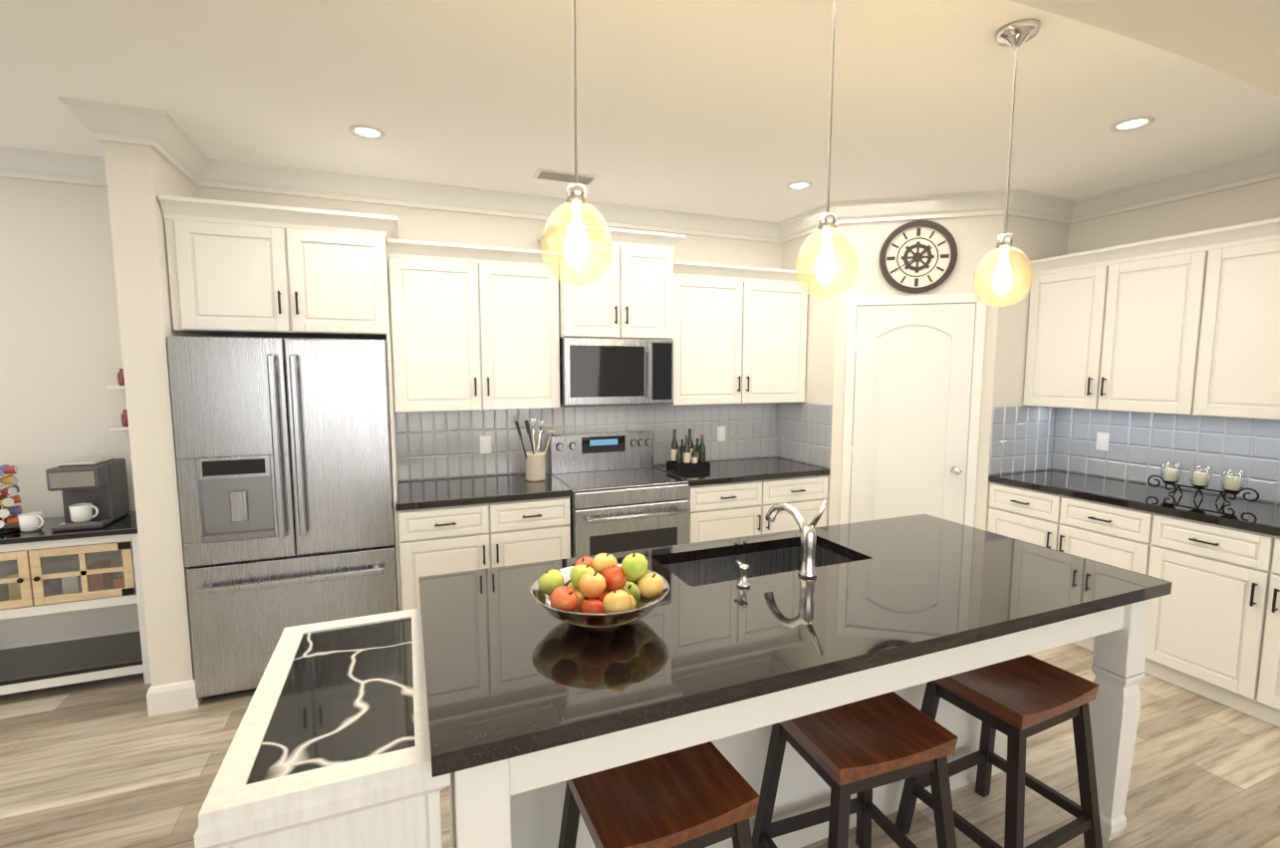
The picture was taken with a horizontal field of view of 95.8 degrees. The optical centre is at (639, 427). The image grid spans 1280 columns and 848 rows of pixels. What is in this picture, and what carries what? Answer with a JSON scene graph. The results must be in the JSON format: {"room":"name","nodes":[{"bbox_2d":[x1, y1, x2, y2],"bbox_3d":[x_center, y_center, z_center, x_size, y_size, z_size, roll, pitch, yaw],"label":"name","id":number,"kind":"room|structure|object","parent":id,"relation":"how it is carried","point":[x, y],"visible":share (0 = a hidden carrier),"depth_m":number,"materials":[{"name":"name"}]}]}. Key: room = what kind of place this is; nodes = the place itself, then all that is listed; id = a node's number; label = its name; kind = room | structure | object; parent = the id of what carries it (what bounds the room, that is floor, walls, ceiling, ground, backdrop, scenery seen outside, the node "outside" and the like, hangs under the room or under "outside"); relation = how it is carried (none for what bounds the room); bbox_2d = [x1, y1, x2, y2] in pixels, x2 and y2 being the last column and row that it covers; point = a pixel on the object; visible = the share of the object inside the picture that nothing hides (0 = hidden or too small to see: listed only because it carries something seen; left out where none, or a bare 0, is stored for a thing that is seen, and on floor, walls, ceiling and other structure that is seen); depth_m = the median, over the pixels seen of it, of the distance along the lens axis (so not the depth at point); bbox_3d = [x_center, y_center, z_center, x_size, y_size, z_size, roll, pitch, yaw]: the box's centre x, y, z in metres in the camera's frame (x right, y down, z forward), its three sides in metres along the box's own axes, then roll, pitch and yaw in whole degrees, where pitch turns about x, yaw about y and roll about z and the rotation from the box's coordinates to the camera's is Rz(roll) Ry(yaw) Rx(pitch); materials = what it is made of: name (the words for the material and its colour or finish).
{"room":"kitchen","nodes":[
{"label":"kitchen","id":0,"kind":"room"},
{"bbox_2d":[0,177,139,647],"bbox_3d":[-4.177,-0.015,2.724,3.400,2.700,0.130,-2,6,-22],"label":"wall","id":1,"kind":"structure","parent":0,"point":[61,360],"depth_m":3.06,"materials":[{"name":"beige paint"}]},
{"bbox_2d":[0,628,202,716],"bbox_3d":[-1.051,1.327,2.198,8.700,0.135,3.436,-2,6,-22],"label":"baseboard","id":2,"kind":"structure","parent":1,"relation":"attached to","point":[170,697],"depth_m":2.73,"materials":[{"name":"white wood"}]},
{"bbox_2d":[105,385,128,431],"bbox_3d":[-2.686,-0.113,3.163,0.298,0.238,0.158,-2,6,-22],"label":"corner shelf","id":3,"kind":"object","parent":1,"relation":"attached to","point":[119,428],"visible":0.27,"depth_m":3.05,"materials":[{"name":"white wood"}]},
{"bbox_2d":[116,368,124,385],"bbox_3d":[-2.765,-0.274,3.116,0.080,0.092,0.080,-2,6,-22],"label":"jar","id":4,"kind":"object","parent":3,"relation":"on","point":[121,379],"visible":0.33,"depth_m":3.08,"materials":[{"name":"red"}]},
{"bbox_2d":[120,409,128,426],"bbox_3d":[-2.765,-0.056,3.138,0.080,0.092,0.080,-2,6,-22],"label":"jar","id":5,"kind":"object","parent":3,"relation":"on","point":[124,417],"visible":0.48,"depth_m":3.10,"materials":[{"name":"red"}]},
{"bbox_2d":[0,96,1279,244],"bbox_3d":[-1.093,-1.241,2.047,8.700,0.125,3.210,-2,6,-22],"label":"crown molding","id":6,"kind":"structure","parent":1,"relation":"attached to","point":[165,136],"depth_m":3.38,"materials":[{"name":"white wood"}]},
{"bbox_2d":[103,141,206,686],"bbox_3d":[-2.381,-0.045,3.030,0.160,2.700,0.910,-2,6,-22],"label":"wall","id":7,"kind":"structure","parent":0,"point":[139,178],"depth_m":2.61,"materials":[{"name":"beige paint"}]},
{"bbox_2d":[195,186,781,482],"bbox_3d":[-0.660,-0.137,3.944,3.720,2.700,0.140,-2,6,-22],"label":"wall","id":8,"kind":"structure","parent":0,"point":[424,224],"depth_m":3.61,"materials":[{"name":"beige paint"}]},
{"bbox_2d":[157,194,392,341],"bbox_3d":[-1.824,-0.785,3.040,0.918,0.590,0.528,-2,6,-22],"label":"upper cabinet","id":9,"kind":"object","parent":8,"relation":"attached to","point":[236,269],"depth_m":2.79,"materials":[{"name":"white wood"}]},
{"bbox_2d":[388,238,560,417],"bbox_3d":[-0.990,-0.582,3.498,0.948,0.935,0.348,-2,6,-22],"label":"upper cabinet","id":10,"kind":"object","parent":8,"relation":"attached to","point":[468,328],"depth_m":3.32,"materials":[{"name":"white wood"}]},
{"bbox_2d":[479,435,491,454],"bbox_3d":[-1.000,0.110,3.741,0.072,0.116,0.007,-2,6,-22],"label":"electrical outlet","id":11,"kind":"object","parent":8,"relation":"attached to","point":[485,443],"visible":1,"depth_m":3.74,"materials":[{"name":"white plastic"}]},
{"bbox_2d":[394,402,776,481],"bbox_3d":[-0.204,0.058,4.063,2.800,0.448,0.017,-2,6,-22],"label":"backsplash","id":12,"kind":"structure","parent":8,"relation":"attached to","point":[429,444],"depth_m":3.88,"materials":[{"name":"grey tile"}]},
{"bbox_2d":[543,222,679,341],"bbox_3d":[-0.196,-0.905,3.761,0.736,0.655,0.398,-2,6,-22],"label":"upper cabinet","id":13,"kind":"object","parent":8,"relation":"attached to","point":[635,298],"depth_m":3.58,"materials":[{"name":"white wood"}]},
{"bbox_2d":[559,337,673,407],"bbox_3d":[-0.186,-0.362,3.790,0.728,0.420,0.451,-2,6,-22],"label":"microwave","id":14,"kind":"object","parent":13,"relation":"attached to","point":[594,372],"visible":0.96,"depth_m":3.61,"materials":[{"name":"silver metal"}]},
{"bbox_2d":[717,425,726,441],"bbox_3d":[0.620,0.045,4.394,0.072,0.116,0.007,-2,6,-22],"label":"electrical outlet","id":15,"kind":"object","parent":8,"relation":"attached to","point":[720,433],"visible":1,"depth_m":4.39,"materials":[{"name":"white plastic"}]},
{"bbox_2d":[665,260,810,405],"bbox_3d":[0.645,-0.648,4.157,1.092,0.935,0.348,-2,6,-22],"label":"upper cabinet","id":16,"kind":"object","parent":8,"relation":"attached to","point":[741,331],"depth_m":3.98,"materials":[{"name":"white wood"}]},
{"bbox_2d":[0,642,1279,847],"bbox_3d":[-0.232,1.598,0.464,8.900,0.060,7.600,-2,6,-22],"label":"floor","id":17,"kind":"structure","parent":0,"point":[108,762],"depth_m":2.31,"materials":[{"name":"brown wood"}]},
{"bbox_2d":[0,511,151,695],"bbox_3d":[-2.986,0.905,2.966,0.924,0.822,0.458,-2,6,-22],"label":"console table","id":18,"kind":"object","parent":17,"relation":"on","point":[45,569],"visible":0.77,"depth_m":2.88,"materials":[{"name":"white wood"}]},
{"bbox_2d":[0,464,21,533],"bbox_3d":[-3.117,0.331,2.805,0.150,0.352,0.150,-2,6,-22],"label":"pod carousel","id":19,"kind":"object","parent":18,"relation":"on","point":[7,509],"visible":0.96,"depth_m":2.82,"materials":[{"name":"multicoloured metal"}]},
{"bbox_2d":[17,511,44,531],"bbox_3d":[-2.972,0.462,2.834,0.106,0.085,0.086,-2,6,-22],"label":"mug","id":20,"kind":"object","parent":18,"relation":"on","point":[31,521],"visible":1,"depth_m":2.81,"materials":[{"name":"white ceramic"}]},
{"bbox_2d":[45,456,130,531],"bbox_3d":[-2.829,0.327,2.975,0.200,0.325,0.322,-2,6,-22],"label":"coffee maker","id":21,"kind":"object","parent":18,"relation":"on","point":[101,483],"visible":0.98,"depth_m":2.92,"materials":[{"name":"grey plastic"}]},
{"bbox_2d":[68,502,98,522],"bbox_3d":[-2.777,0.425,2.894,0.114,0.085,0.086,-2,6,-22],"label":"mug","id":22,"kind":"object","parent":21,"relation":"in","point":[81,512],"visible":1,"depth_m":2.87,"materials":[{"name":"white ceramic"}]},
{"bbox_2d":[166,335,398,698],"bbox_3d":[-1.803,0.422,3.089,0.900,1.758,0.662,-2,6,-22],"label":"fridge","id":23,"kind":"object","parent":17,"relation":"on","point":[283,449],"visible":0.94,"depth_m":2.81,"materials":[{"name":"silver metal"}]},
{"bbox_2d":[193,607,450,847],"bbox_3d":[-0.692,1.033,1.418,0.401,0.875,0.766,-2,6,-22],"label":"side table","id":24,"kind":"object","parent":17,"relation":"on","point":[329,746],"visible":0.92,"depth_m":1.12,"materials":[{"name":"white wood"}]},
{"bbox_2d":[393,493,571,610],"bbox_3d":[-0.946,0.822,3.504,0.928,0.880,0.628,-2,6,-22],"label":"base cabinet","id":25,"kind":"object","parent":17,"relation":"on","point":[469,535],"depth_m":3.16,"materials":[{"name":"white wood"}]},
{"bbox_2d":[396,473,571,509],"bbox_3d":[-0.946,0.364,3.453,0.936,0.039,0.637,-2,6,-22],"label":"countertop","id":26,"kind":"structure","parent":25,"relation":"on","point":[445,491],"depth_m":3.33,"materials":[{"name":"black stone"}]},
{"bbox_2d":[514,418,554,481],"bbox_3d":[-0.656,0.137,3.622,0.252,0.380,0.181,-2,6,-22],"label":"utensil crock","id":27,"kind":"object","parent":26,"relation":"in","point":[535,468],"visible":1,"depth_m":3.58,"materials":[{"name":"beige ceramic"}]},
{"bbox_2d":[547,430,689,557],"bbox_3d":[-0.143,0.648,3.758,0.748,1.175,0.729,-2,6,-22],"label":"range","id":28,"kind":"object","parent":17,"relation":"on","point":[627,495],"visible":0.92,"depth_m":3.55,"materials":[{"name":"silver metal"}]},
{"bbox_2d":[557,741,760,847],"bbox_3d":[0.034,1.157,1.444,0.478,0.630,0.434,-2,6,-22],"label":"stool","id":29,"kind":"object","parent":17,"relation":"on","point":[703,795],"visible":0.71,"depth_m":1.35,"materials":[{"name":"brown wood"}]},
{"bbox_2d":[687,473,829,542],"bbox_3d":[0.698,0.756,4.167,1.092,0.880,0.628,-2,6,-22],"label":"base cabinet","id":30,"kind":"object","parent":17,"relation":"on","point":[717,509],"depth_m":3.82,"materials":[{"name":"white wood"}]},
{"bbox_2d":[653,457,829,485],"bbox_3d":[0.699,0.298,4.117,1.096,0.039,0.637,-2,6,-22],"label":"countertop","id":31,"kind":"structure","parent":30,"relation":"on","point":[742,469],"depth_m":3.97,"materials":[{"name":"black stone"}]},
{"bbox_2d":[666,428,710,472],"bbox_3d":[0.335,0.149,4.020,0.260,0.276,0.160,-2,6,-22],"label":"wine bottles","id":32,"kind":"object","parent":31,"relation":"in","point":[689,455],"visible":1,"depth_m":4.00,"materials":[{"name":"green glass"}]},
{"bbox_2d":[449,597,1153,847],"bbox_3d":[0.501,0.978,1.949,2.199,0.879,0.898,-2,6,-22],"label":"kitchen island","id":33,"kind":"object","parent":17,"relation":"on","point":[518,803],"depth_m":1.65,"materials":[{"name":"white wood"}]},
{"bbox_2d":[418,513,1171,776],"bbox_3d":[0.497,0.519,1.905,2.270,0.040,0.970,-2,6,-22],"label":"island countertop","id":34,"kind":"structure","parent":33,"relation":"on","point":[507,678],"depth_m":1.56,"materials":[{"name":"black stone"}]},
{"bbox_2d":[530,563,669,629],"bbox_3d":[-0.108,0.481,1.596,0.380,0.096,0.380,-2,6,-22],"label":"fruit bowl","id":35,"kind":"object","parent":34,"relation":"on","point":[645,606],"visible":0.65,"depth_m":1.47,"materials":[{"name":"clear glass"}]},
{"bbox_2d":[537,552,664,613],"bbox_3d":[-0.107,0.429,1.592,0.320,0.170,0.347,-2,6,-22],"label":"fruit","id":36,"kind":"object","parent":35,"relation":"in","point":[599,584],"visible":0.83,"depth_m":1.56,"materials":[{"name":"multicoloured food"}]},
{"bbox_2d":[735,559,750,587],"bbox_3d":[0.326,0.468,1.855,0.044,0.072,0.068,-2,6,-22],"label":"soap dispenser","id":37,"kind":"object","parent":34,"relation":"on","point":[743,582],"visible":1,"depth_m":1.83,"materials":[{"name":"silver metal"}]},
{"bbox_2d":[665,541,848,581],"bbox_3d":[0.447,0.605,2.143,0.774,0.202,0.354,-2,6,-22],"label":"sink","id":38,"kind":"object","parent":34,"relation":"in","point":[712,567],"depth_m":2.30,"materials":[{"name":"black metal"}]},
{"bbox_2d":[765,499,828,578],"bbox_3d":[0.531,0.355,2.015,0.068,0.265,0.289,-2,6,-22],"label":"faucet","id":39,"kind":"object","parent":34,"relation":"on","point":[808,545],"visible":1,"depth_m":1.92,"materials":[{"name":"silver metal"}]},
{"bbox_2d":[752,691,957,847],"bbox_3d":[0.618,1.133,1.680,0.485,0.630,0.442,-2,6,-22],"label":"stool","id":40,"kind":"object","parent":17,"relation":"on","point":[862,748],"visible":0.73,"depth_m":1.59,"materials":[{"name":"brown wood"}]},
{"bbox_2d":[894,654,1102,847],"bbox_3d":[1.192,1.110,1.912,0.485,0.630,0.442,-2,6,-22],"label":"stool","id":41,"kind":"object","parent":17,"relation":"on","point":[1018,701],"visible":0.75,"depth_m":1.83,"materials":[{"name":"brown wood"}]},
{"bbox_2d":[987,480,1134,651],"bbox_3d":[2.757,0.820,3.510,0.618,0.879,0.958,-2,6,-22],"label":"base cabinet","id":42,"kind":"object","parent":17,"relation":"on","point":[1096,530],"depth_m":3.36,"materials":[{"name":"white wood"}]},
{"bbox_2d":[1126,508,1279,727],"bbox_3d":[3.071,0.897,2.739,0.618,0.879,0.957,-2,6,-22],"label":"base cabinet","id":43,"kind":"object","parent":17,"relation":"on","point":[1215,637],"depth_m":2.75,"materials":[{"name":"white wood"}]},
{"bbox_2d":[988,469,1279,531],"bbox_3d":[2.909,0.401,3.077,0.627,0.039,1.793,-2,6,-22],"label":"countertop","id":44,"kind":"structure","parent":43,"relation":"on","point":[1242,512],"depth_m":3.12,"materials":[{"name":"black stone"}]},
{"bbox_2d":[1147,462,1259,503],"bbox_3d":[2.993,0.294,3.090,0.090,0.169,0.471,-2,6,-22],"label":"candle holder","id":45,"kind":"object","parent":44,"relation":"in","point":[1232,485],"visible":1,"depth_m":3.06,"materials":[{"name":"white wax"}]},
{"bbox_2d":[0,0,1279,223],"bbox_3d":[-1.029,-1.363,2.142,8.900,0.100,3.360,-2,6,-22],"label":"ceiling","id":46,"kind":"structure","parent":0,"point":[719,108],"depth_m":2.30,"materials":[{"name":"white paint"}]},
{"bbox_2d":[348,124,385,139],"bbox_3d":[-1.257,-1.363,2.667,0.156,0.006,0.156,-2,6,-22],"label":"recessed light","id":47,"kind":"object","parent":46,"relation":"in","point":[367,131],"visible":1,"depth_m":2.67,"materials":[{"name":"white"}]},
{"bbox_2d":[532,168,597,185],"bbox_3d":[-0.423,-1.422,3.283,0.340,0.011,0.150,-2,6,-22],"label":"ceiling vent","id":48,"kind":"object","parent":46,"relation":"in","point":[555,175],"visible":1,"depth_m":3.26,"materials":[{"name":"white metal"}]},
{"bbox_2d":[540,0,612,284],"bbox_3d":[-0.156,-0.796,1.400,0.177,0.882,0.177,-2,6,-22],"label":"pendant light","id":49,"kind":"object","parent":46,"relation":"hanging from","point":[576,198],"visible":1,"depth_m":1.41,"materials":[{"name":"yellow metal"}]},
{"bbox_2d":[785,181,812,190],"bbox_3d":[0.948,-1.440,3.439,0.156,0.006,0.156,-2,6,-22],"label":"recessed light","id":50,"kind":"object","parent":46,"relation":"in","point":[797,185],"visible":1,"depth_m":3.44,"materials":[{"name":"white"}]},
{"bbox_2d":[794,0,858,297],"bbox_3d":[0.546,-0.822,1.661,0.177,0.882,0.177,-2,6,-22],"label":"pendant light","id":51,"kind":"object","parent":46,"relation":"hanging from","point":[827,221],"visible":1,"depth_m":1.67,"materials":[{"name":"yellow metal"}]},
{"bbox_2d":[972,17,1040,306],"bbox_3d":[1.221,-0.847,1.912,0.177,0.882,0.177,-2,6,-22],"label":"pendant light","id":52,"kind":"object","parent":46,"relation":"hanging from","point":[1016,35],"visible":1,"depth_m":1.90,"materials":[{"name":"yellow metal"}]},
{"bbox_2d":[1109,115,1155,131],"bbox_3d":[2.195,-1.354,2.578,0.156,0.006,0.156,-2,6,-22],"label":"recessed light","id":53,"kind":"object","parent":46,"relation":"in","point":[1131,124],"visible":0.98,"depth_m":2.57,"materials":[{"name":"white"}]},
{"bbox_2d":[776,214,1068,530],"bbox_3d":[2.007,-0.179,4.365,1.540,2.700,1.360,-2,6,-22],"label":"wall","id":54,"kind":"structure","parent":0,"point":[1005,346],"depth_m":3.81,"materials":[{"name":"beige paint"}]},
{"bbox_2d":[776,402,832,469],"bbox_3d":[1.208,0.035,4.291,0.010,0.448,0.620,-2,6,-22],"label":"backsplash","id":55,"kind":"structure","parent":54,"relation":"attached to","point":[804,434],"depth_m":4.26,"materials":[{"name":"grey tile"}]},
{"bbox_2d":[839,292,987,526],"bbox_3d":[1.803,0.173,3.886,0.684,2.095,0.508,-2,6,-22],"label":"door","id":56,"kind":"structure","parent":54,"relation":"attached to","point":[912,381],"depth_m":3.85,"materials":[{"name":"white wood"}]},
{"bbox_2d":[879,220,957,293],"bbox_3d":[1.801,-1.107,3.750,0.460,0.460,0.032,1,6,14],"label":"wall clock","id":57,"kind":"object","parent":54,"relation":"attached to","point":[917,256],"visible":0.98,"depth_m":3.75,"materials":[{"name":"beige"}]},
{"bbox_2d":[988,405,1059,475],"bbox_3d":[2.569,0.077,3.867,0.610,0.448,0.027,-2,6,-22],"label":"backsplash","id":58,"kind":"structure","parent":54,"relation":"attached to","point":[1022,437],"depth_m":3.87,"materials":[{"name":"grey tile"}]},
{"bbox_2d":[1009,0,1279,97],"bbox_3d":[0.531,0.059,0.984,6.820,2.900,0.210,-2,6,-22],"label":"wall","id":59,"kind":"structure","parent":0,"point":[1238,39],"depth_m":1.17,"materials":[{"name":"beige paint"}]},
{"bbox_2d":[1054,178,1279,504],"bbox_3d":[3.397,-0.025,2.832,0.120,2.700,2.540,-2,6,-22],"label":"wall","id":60,"kind":"structure","parent":0,"point":[1257,201],"depth_m":3.31,"materials":[{"name":"beige paint"}]},
{"bbox_2d":[1095,432,1109,451],"bbox_3d":[2.969,0.088,3.710,0.007,0.116,0.072,-2,6,-22],"label":"electrical outlet","id":61,"kind":"object","parent":60,"relation":"attached to","point":[1103,439],"visible":1,"depth_m":3.71,"materials":[{"name":"white plastic"}]},
{"bbox_2d":[1023,234,1186,414],"bbox_3d":[2.882,-0.575,3.421,0.348,0.935,0.958,-2,6,-22],"label":"upper cabinet","id":62,"kind":"object","parent":60,"relation":"attached to","point":[1103,326],"depth_m":3.36,"materials":[{"name":"white wood"}]},
{"bbox_2d":[1055,407,1279,504],"bbox_3d":[3.193,0.147,3.168,0.019,0.448,1.797,-2,6,-22],"label":"backsplash","id":63,"kind":"structure","parent":60,"relation":"attached to","point":[1143,446],"depth_m":3.38,"materials":[{"name":"grey tile"}]},
{"bbox_2d":[1170,217,1279,420],"bbox_3d":[3.196,-0.498,2.651,0.348,0.935,0.957,-2,6,-22],"label":"upper cabinet","id":64,"kind":"object","parent":60,"relation":"attached to","point":[1187,324],"depth_m":2.86,"materials":[{"name":"white wood"}]}
]}

